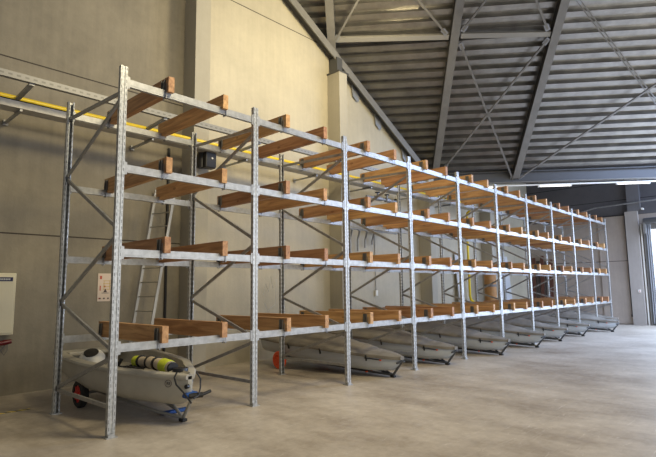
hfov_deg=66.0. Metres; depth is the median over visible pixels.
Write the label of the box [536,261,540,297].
leaning board
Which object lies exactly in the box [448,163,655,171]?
trim
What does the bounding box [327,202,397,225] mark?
bearer
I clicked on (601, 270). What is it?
bearer
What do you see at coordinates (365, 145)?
bearer
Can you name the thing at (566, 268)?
bearer
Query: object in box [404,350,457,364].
trolley
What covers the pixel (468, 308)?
bearer
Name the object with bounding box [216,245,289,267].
bearer
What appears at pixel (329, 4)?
rafter
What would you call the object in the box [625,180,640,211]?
column
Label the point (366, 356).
dinghy
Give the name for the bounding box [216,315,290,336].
bearer
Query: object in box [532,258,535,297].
leaning board
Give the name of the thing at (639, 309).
column
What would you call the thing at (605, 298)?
bearer
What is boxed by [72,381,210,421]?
trolley
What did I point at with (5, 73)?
rail
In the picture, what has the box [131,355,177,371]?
sail
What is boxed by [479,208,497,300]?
column
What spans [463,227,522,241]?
bearer
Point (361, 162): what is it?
bearer
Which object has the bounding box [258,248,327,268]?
bearer
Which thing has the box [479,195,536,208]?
bearer
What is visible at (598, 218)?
bearer
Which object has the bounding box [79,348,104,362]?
tub
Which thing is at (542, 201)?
bearer
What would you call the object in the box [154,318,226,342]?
bearer
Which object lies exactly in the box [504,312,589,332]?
dinghy
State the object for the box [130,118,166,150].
support arm
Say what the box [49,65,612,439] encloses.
rack
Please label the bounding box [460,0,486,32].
brace
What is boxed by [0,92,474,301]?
gas pipe
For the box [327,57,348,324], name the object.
column
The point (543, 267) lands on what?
bearer
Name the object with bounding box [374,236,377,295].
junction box
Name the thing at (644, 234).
trim
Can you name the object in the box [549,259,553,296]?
leaning board
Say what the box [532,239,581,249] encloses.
bearer
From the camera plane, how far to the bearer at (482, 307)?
12.79 m
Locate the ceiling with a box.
[297,0,655,173]
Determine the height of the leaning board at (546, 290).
2.779 m
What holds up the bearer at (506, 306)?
on the rack at (115, 347)
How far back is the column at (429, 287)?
16.88 m
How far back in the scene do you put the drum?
19.32 m
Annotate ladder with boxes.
[129,190,174,342]
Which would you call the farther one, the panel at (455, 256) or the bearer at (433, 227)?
the panel at (455, 256)
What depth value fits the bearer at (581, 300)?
18.02 m
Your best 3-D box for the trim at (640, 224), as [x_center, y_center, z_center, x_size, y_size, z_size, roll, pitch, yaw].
[13.016,1.878,20.705,0.052,4.125,0.038,-7,-9,43]
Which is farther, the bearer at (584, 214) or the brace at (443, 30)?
the bearer at (584, 214)
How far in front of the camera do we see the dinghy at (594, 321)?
18.05 m
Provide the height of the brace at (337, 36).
1.240 m
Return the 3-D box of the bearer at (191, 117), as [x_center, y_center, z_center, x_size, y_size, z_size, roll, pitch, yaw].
[-2.107,-1.665,7.768,1.842,0.285,0.109,-7,-9,43]
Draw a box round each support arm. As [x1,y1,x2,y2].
[3,83,33,125]
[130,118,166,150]
[223,142,260,168]
[293,164,322,182]
[350,187,371,191]
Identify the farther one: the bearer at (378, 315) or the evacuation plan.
the bearer at (378, 315)
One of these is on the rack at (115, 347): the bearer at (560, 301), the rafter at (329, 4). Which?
the bearer at (560, 301)
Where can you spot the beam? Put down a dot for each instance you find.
(358, 89)
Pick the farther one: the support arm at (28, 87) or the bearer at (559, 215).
the bearer at (559, 215)
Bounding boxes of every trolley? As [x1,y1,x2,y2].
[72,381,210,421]
[273,351,404,377]
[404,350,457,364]
[458,342,510,354]
[510,335,545,347]
[544,330,567,340]
[566,326,589,335]
[589,323,619,331]
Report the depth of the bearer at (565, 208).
17.88 m
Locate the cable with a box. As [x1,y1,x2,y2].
[602,215,632,316]
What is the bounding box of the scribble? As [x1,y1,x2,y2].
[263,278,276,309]
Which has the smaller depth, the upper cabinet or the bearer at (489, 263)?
the upper cabinet
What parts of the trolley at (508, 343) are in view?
frame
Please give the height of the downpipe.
4.575 m
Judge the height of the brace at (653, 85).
2.805 m
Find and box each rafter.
[325,0,335,49]
[432,0,464,180]
[512,0,569,178]
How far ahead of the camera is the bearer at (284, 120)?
8.40 m
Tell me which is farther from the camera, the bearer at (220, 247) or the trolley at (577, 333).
the trolley at (577, 333)
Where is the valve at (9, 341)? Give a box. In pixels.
[0,339,11,354]
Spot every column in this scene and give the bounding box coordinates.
[417,179,437,303]
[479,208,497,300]
[624,211,647,324]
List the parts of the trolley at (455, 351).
frame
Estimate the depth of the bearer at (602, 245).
20.58 m
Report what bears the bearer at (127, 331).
on the rack at (115, 347)
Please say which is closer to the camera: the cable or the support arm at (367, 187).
the support arm at (367, 187)
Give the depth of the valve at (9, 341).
7.96 m
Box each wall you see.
[0,0,527,395]
[526,179,655,324]
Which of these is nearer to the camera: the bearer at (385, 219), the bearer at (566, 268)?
the bearer at (385, 219)
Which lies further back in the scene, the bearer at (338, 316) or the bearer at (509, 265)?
the bearer at (509, 265)
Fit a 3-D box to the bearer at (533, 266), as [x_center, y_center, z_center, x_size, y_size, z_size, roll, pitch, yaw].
[5.659,1.283,15.682,1.842,0.285,0.109,-7,-9,43]
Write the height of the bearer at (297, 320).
0.285 m
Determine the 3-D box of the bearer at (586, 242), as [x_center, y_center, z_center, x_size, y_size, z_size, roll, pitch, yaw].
[9.038,0.664,19.366,1.842,0.285,0.109,-7,-9,43]
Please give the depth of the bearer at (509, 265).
13.72 m
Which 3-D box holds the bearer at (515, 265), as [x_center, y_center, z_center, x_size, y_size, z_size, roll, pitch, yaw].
[4.874,1.194,14.859,1.842,0.285,0.109,-7,-9,43]
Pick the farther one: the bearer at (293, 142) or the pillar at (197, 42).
the pillar at (197, 42)
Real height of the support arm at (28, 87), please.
0.349 m
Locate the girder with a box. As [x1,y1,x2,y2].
[438,166,655,184]
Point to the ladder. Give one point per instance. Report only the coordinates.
(158, 282)
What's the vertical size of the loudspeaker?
0.345 m
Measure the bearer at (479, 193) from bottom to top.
0.285 m
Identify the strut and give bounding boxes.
[336,33,448,42]
[460,30,550,38]
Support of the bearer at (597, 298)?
on the rack at (115, 347)
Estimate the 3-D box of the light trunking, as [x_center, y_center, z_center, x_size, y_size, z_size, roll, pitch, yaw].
[10.106,-1.597,17.239,12.788,0.188,0.075,-1,-7,6]
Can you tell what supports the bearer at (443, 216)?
on the rack at (115, 347)
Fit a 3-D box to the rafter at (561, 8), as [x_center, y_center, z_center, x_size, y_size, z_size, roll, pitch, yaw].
[6.219,-5.363,13.833,0.231,6.324,8.562,-1,-7,4]
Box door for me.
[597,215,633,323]
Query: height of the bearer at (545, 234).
0.285 m
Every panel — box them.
[454,252,464,301]
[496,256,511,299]
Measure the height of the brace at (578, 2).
2.463 m
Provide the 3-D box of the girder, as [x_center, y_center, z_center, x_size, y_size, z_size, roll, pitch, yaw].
[10.103,-1.875,17.273,12.788,0.392,0.255,-1,-7,6]
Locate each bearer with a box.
[98,321,168,349]
[102,237,170,264]
[104,157,172,197]
[107,76,174,128]
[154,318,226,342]
[156,168,226,204]
[156,241,227,266]
[158,94,227,140]
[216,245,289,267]
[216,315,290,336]
[217,180,289,211]
[218,114,289,152]
[258,126,326,162]
[258,188,326,216]
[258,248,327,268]
[258,313,328,332]
[299,141,369,170]
[299,197,370,219]
[299,310,372,327]
[300,252,372,269]
[327,149,396,177]
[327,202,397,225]
[329,309,400,324]
[333,254,400,270]
[360,160,427,184]
[361,209,429,228]
[363,307,432,321]
[365,256,430,271]
[381,166,447,189]
[383,213,449,231]
[385,306,453,319]
[387,257,451,272]
[411,174,472,192]
[413,217,473,232]
[414,259,475,270]
[415,304,478,316]
[425,180,488,199]
[427,221,490,236]
[430,303,494,314]
[431,260,492,273]
[447,186,507,203]
[448,224,509,239]
[452,302,514,313]
[453,262,512,273]
[461,190,519,207]
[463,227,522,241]
[467,263,524,274]
[471,301,527,311]
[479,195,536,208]
[481,230,538,243]
[484,301,542,310]
[485,264,540,272]
[491,199,546,211]
[493,232,548,242]
[495,300,552,306]
[503,265,550,273]
[505,203,559,213]
[508,235,561,244]
[510,299,565,305]
[511,266,563,274]
[516,206,568,219]
[520,237,570,245]
[522,266,572,275]
[528,209,578,218]
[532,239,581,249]
[533,298,586,305]
[534,267,583,274]
[540,212,586,222]
[542,240,589,249]
[542,268,591,276]
[542,297,593,304]
[548,215,596,223]
[553,268,600,276]
[555,242,597,249]
[557,217,601,225]
[559,243,604,250]
[560,296,608,303]
[561,269,606,275]
[566,299,574,304]
[588,297,602,301]
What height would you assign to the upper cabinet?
0.975 m
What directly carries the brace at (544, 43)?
attached to the rafter at (561, 8)
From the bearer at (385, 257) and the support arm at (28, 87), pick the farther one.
the bearer at (385, 257)
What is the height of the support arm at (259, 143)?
0.349 m
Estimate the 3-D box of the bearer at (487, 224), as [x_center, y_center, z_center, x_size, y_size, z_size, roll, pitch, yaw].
[3.488,0.029,13.512,1.842,0.285,0.109,-7,-9,43]
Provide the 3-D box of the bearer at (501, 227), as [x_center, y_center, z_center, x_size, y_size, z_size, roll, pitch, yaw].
[4.255,0.117,14.324,1.842,0.285,0.109,-7,-9,43]
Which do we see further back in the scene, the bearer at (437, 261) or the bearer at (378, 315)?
the bearer at (437, 261)
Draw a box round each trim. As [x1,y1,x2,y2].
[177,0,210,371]
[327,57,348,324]
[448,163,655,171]
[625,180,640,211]
[640,224,649,324]
[644,234,652,325]
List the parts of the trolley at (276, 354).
frame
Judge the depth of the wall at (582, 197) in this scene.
22.37 m
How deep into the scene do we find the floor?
6.59 m
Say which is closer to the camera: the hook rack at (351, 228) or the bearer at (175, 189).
the bearer at (175, 189)
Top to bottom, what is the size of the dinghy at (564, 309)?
0.674 m
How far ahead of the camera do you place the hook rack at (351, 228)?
14.81 m
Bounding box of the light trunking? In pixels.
[489,179,655,186]
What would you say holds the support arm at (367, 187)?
attached to the wall at (80, 44)
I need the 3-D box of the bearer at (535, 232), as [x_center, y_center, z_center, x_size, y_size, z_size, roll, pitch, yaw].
[5.651,0.277,15.799,1.842,0.285,0.109,-7,-9,43]
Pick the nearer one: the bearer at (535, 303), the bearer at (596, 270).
the bearer at (535, 303)
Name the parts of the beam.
fish plate, fish plate, fish plate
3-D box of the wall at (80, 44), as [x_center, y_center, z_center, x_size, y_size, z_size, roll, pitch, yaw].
[0.580,-4.380,15.267,0.225,15.563,26.025,-7,-9,43]
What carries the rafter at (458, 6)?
attached to the ceiling
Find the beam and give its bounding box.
[284,0,420,162]
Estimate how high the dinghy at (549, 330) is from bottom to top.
0.672 m
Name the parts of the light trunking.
fluorescent light, fluorescent light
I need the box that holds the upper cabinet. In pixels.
[0,273,16,334]
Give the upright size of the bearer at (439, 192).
0.285 m
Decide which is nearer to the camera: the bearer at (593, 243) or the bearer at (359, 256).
the bearer at (359, 256)
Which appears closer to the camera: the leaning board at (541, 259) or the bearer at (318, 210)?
the bearer at (318, 210)
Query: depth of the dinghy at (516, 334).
13.77 m
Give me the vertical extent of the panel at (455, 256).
2.927 m
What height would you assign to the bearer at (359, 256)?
0.285 m
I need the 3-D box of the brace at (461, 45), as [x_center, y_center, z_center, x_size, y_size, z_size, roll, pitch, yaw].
[5.077,-3.446,15.857,0.129,3.092,4.803,-5,-8,34]
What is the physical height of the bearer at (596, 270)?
0.285 m
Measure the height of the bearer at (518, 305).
0.285 m
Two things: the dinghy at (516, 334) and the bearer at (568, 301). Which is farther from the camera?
the bearer at (568, 301)
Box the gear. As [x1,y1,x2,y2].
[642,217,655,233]
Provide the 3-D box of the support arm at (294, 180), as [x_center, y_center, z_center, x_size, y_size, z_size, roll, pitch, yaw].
[-0.414,-1.429,12.676,1.287,0.349,0.075,-7,-9,43]
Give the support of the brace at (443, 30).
attached to the rafter at (458, 6)
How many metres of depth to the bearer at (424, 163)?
11.53 m
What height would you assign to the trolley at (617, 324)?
0.361 m
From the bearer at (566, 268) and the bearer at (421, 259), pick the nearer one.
the bearer at (421, 259)
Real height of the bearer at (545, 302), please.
0.285 m
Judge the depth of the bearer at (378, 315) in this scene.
9.92 m
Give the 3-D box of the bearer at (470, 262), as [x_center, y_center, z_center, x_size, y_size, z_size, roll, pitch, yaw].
[2.867,0.964,12.743,1.842,0.285,0.109,-7,-9,43]
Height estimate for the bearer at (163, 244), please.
0.285 m
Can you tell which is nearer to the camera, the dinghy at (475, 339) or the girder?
the dinghy at (475, 339)
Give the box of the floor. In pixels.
[0,324,655,456]
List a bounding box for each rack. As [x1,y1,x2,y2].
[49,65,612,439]
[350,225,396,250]
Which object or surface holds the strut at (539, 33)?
attached to the rafter at (561, 8)
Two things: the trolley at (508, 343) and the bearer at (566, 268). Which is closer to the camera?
the trolley at (508, 343)
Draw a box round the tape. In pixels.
[0,408,29,413]
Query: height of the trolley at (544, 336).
0.361 m
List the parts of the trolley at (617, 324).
frame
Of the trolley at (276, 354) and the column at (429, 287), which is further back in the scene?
the column at (429, 287)
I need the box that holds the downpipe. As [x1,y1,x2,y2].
[163,148,169,351]
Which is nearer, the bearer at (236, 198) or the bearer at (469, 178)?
the bearer at (236, 198)
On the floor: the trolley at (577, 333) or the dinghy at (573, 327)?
the trolley at (577, 333)
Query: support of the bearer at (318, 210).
on the rack at (115, 347)
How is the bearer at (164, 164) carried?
on the rack at (115, 347)
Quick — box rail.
[0,68,463,192]
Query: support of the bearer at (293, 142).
on the rack at (115, 347)
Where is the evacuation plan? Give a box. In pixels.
[97,273,110,300]
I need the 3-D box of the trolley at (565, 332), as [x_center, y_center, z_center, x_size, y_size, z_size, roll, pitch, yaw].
[5.955,3.275,15.821,3.020,0.361,1.384,-7,-9,43]
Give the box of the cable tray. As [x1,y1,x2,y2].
[0,96,483,212]
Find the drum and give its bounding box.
[484,275,496,300]
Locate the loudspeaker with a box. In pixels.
[197,151,215,169]
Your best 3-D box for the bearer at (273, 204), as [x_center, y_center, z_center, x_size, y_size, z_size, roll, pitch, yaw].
[-0.704,-0.448,9.117,1.842,0.285,0.109,-7,-9,43]
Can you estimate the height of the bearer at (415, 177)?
0.285 m
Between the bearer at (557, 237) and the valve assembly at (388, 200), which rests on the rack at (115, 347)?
the bearer at (557, 237)
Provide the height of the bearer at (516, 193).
0.285 m
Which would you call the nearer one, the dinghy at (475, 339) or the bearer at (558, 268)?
the dinghy at (475, 339)
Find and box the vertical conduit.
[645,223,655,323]
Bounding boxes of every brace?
[335,0,358,41]
[417,0,447,35]
[444,37,549,166]
[458,42,513,179]
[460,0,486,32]
[519,83,655,179]
[535,0,549,31]
[575,0,655,104]
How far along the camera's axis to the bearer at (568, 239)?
17.72 m
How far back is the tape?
6.96 m
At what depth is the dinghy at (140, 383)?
6.36 m
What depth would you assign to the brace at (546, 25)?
13.47 m
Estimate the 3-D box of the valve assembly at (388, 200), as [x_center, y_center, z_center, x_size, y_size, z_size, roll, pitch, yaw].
[1.571,-0.920,14.782,0.150,0.252,1.425,-7,-9,43]
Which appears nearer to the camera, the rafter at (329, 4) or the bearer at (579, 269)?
the rafter at (329, 4)
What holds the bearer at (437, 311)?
on the rack at (115, 347)
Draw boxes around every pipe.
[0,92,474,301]
[579,199,655,212]
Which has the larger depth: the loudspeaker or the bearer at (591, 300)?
the bearer at (591, 300)
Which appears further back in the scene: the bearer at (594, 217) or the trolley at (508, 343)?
the bearer at (594, 217)
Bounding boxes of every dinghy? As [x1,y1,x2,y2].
[53,347,200,403]
[259,332,403,370]
[326,324,457,358]
[380,321,509,349]
[432,317,545,342]
[473,314,567,336]
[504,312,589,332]
[525,309,618,328]
[552,308,618,319]
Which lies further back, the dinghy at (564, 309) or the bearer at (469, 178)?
the dinghy at (564, 309)
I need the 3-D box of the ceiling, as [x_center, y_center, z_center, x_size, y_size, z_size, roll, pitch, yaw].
[8.267,-7.296,11.926,25.879,9.652,12.965,-1,-7,6]
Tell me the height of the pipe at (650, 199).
0.719 m
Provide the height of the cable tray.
0.140 m
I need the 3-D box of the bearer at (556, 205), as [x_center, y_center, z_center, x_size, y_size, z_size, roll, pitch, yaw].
[7.020,-0.621,17.387,1.842,0.285,0.109,-7,-9,43]
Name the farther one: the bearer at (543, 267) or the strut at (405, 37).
the bearer at (543, 267)
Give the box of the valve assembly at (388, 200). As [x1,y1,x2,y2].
[365,192,396,202]
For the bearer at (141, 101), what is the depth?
6.96 m
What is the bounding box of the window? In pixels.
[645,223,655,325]
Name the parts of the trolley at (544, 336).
frame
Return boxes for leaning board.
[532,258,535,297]
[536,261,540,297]
[540,256,544,297]
[545,261,547,295]
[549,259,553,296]

